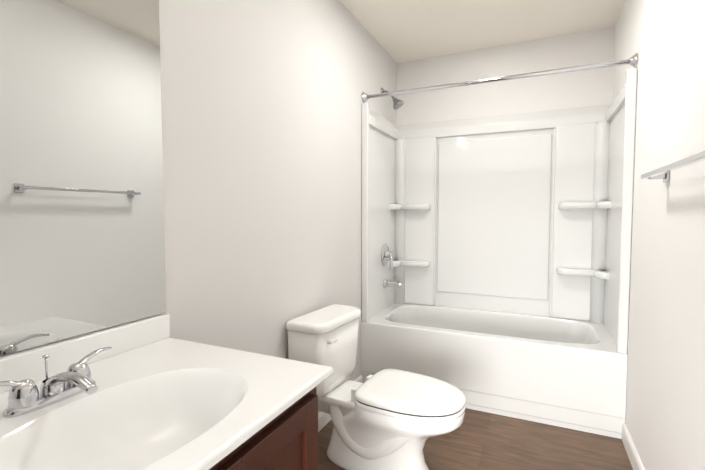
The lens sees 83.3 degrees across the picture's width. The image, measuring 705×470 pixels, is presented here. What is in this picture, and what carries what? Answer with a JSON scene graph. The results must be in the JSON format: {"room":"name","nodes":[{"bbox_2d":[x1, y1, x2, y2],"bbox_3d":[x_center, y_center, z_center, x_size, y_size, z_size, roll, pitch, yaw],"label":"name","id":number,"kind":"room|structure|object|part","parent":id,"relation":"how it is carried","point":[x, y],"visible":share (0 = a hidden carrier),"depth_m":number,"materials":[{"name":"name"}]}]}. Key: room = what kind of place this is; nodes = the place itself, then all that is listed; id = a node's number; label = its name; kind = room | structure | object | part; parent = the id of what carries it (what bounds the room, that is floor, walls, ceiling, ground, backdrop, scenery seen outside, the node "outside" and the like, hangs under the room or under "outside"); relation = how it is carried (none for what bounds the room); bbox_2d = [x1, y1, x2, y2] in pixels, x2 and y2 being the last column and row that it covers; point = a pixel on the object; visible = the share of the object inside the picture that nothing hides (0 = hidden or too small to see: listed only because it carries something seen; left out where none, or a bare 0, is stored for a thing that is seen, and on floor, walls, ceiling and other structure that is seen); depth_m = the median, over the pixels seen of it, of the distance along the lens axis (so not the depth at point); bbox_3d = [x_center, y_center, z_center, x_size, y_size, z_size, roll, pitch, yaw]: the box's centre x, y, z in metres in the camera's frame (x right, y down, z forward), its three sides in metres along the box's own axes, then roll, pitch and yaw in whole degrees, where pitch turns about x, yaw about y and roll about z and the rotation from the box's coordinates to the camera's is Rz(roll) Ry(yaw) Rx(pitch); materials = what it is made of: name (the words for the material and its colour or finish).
{"room":"bathroom","nodes":[
{"label":"bathroom","id":0,"kind":"room"},
{"bbox_2d":[0,0,396,412],"bbox_3d":[-0.562,-0.106,1.450,0.100,2.440,4.405,1,3,25],"label":"wall","id":1,"kind":"structure","parent":0,"point":[261,103],"depth_m":1.70,"materials":[{"name":"white paint"}]},
{"bbox_2d":[0,0,165,355],"bbox_3d":[-0.759,-0.326,0.885,0.005,1.182,0.775,1,3,25],"label":"mirror","id":2,"kind":"object","parent":1,"relation":"attached to","point":[82,241],"visible":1,"depth_m":1.01,"materials":[{"name":"clear glass"}]},
{"bbox_2d":[318,375,362,431],"bbox_3d":[-0.265,1.041,2.015,0.013,0.092,1.563,1,3,25],"label":"baseboard","id":3,"kind":"structure","parent":1,"relation":"attached to","point":[324,419],"depth_m":2.23,"materials":[{"name":"white paint"}]},
{"bbox_2d":[361,53,637,102],"bbox_3d":[0.762,-0.907,2.343,1.516,0.072,0.072,1,3,25],"label":"rail","id":4,"kind":"object","parent":1,"relation":"attached to","point":[632,61],"visible":0.98,"depth_m":2.27,"materials":[{"name":"silver metal"}]},
{"bbox_2d":[318,408,632,469],"bbox_3d":[0.173,1.180,1.175,1.720,0.100,4.405,1,3,25],"label":"floor","id":5,"kind":"structure","parent":0,"point":[478,440],"depth_m":2.02,"materials":[{"name":"brown wood"}]},
{"bbox_2d":[0,314,332,469],"bbox_3d":[-0.480,0.703,0.804,0.618,0.891,0.781,1,3,25],"label":"bathroom vanity","id":6,"kind":"object","parent":5,"relation":"on","point":[147,394],"visible":1,"depth_m":0.89,"materials":[{"name":"white stone"}]},
{"bbox_2d":[0,347,111,417],"bbox_3d":[-0.541,0.372,0.797,0.258,0.230,0.277,1,3,25],"label":"faucet","id":7,"kind":"object","parent":6,"relation":"on","point":[72,393],"depth_m":0.82,"materials":[{"name":"silver metal"}]},
{"bbox_2d":[286,304,465,469],"bbox_3d":[0.128,0.748,1.867,0.790,0.693,0.432,2,3,29],"label":"toilet","id":8,"kind":"object","parent":5,"relation":"on","point":[390,419],"visible":0.98,"depth_m":1.80,"materials":[{"name":"white ceramic"}]},
{"bbox_3d":[-0.121,0.576,1.999,0.218,0.363,0.432,2,3,29],"label":"tank","id":9,"kind":"part","parent":8,"relation":"part of","materials":[{"name":"white ceramic"}]},
{"bbox_3d":[0.256,0.729,1.795,0.498,0.084,0.376,2,3,29],"label":"seat","id":10,"kind":"part","parent":8,"relation":"part of","materials":[{"name":"white plastic"}]},
{"bbox_2d":[361,68,636,438],"bbox_3d":[0.902,-0.018,2.689,1.517,2.140,0.733,1,3,25],"label":"bathtub","id":11,"kind":"object","parent":5,"relation":"on","point":[496,256],"visible":0.92,"depth_m":2.77,"materials":[{"name":"white plastic"}]},
{"bbox_3d":[0.363,0.520,2.969,0.277,0.902,0.199,1,3,25],"label":"trim","id":12,"kind":"part","parent":11,"relation":"part of","materials":[{"name":"silver metal"}]},
{"bbox_2d":[340,0,625,62],"bbox_3d":[0.173,-1.357,1.046,1.720,0.100,4.405,1,3,25],"label":"ceiling","id":13,"kind":"structure","parent":0,"point":[399,31],"depth_m":2.57,"materials":[{"name":"white paint"}]},
{"bbox_2d":[397,26,614,127],"bbox_3d":[1.077,-0.187,3.061,1.520,2.440,0.100,1,3,25],"label":"wall","id":14,"kind":"structure","parent":0,"point":[583,88],"depth_m":2.91,"materials":[{"name":"white paint"}]},
{"bbox_2d":[613,0,704,469],"bbox_3d":[0.908,-0.071,0.770,0.100,2.440,4.405,1,3,25],"label":"wall","id":15,"kind":"structure","parent":0,"point":[665,385],"depth_m":1.50,"materials":[{"name":"white paint"}]},
{"bbox_2d":[622,423,644,469],"bbox_3d":[0.701,1.117,0.520,0.013,0.092,3.468,1,3,25],"label":"baseboard","id":16,"kind":"structure","parent":15,"relation":"attached to","point":[633,454],"depth_m":1.91,"materials":[{"name":"white paint"}]},
{"bbox_2d":[641,151,704,182],"bbox_3d":[1.017,-0.209,1.218,0.080,0.048,0.708,1,3,25],"label":"towel rail","id":17,"kind":"object","parent":15,"relation":"attached to","point":[661,173],"visible":1,"depth_m":1.23,"materials":[{"name":"silver metal"}]}
]}

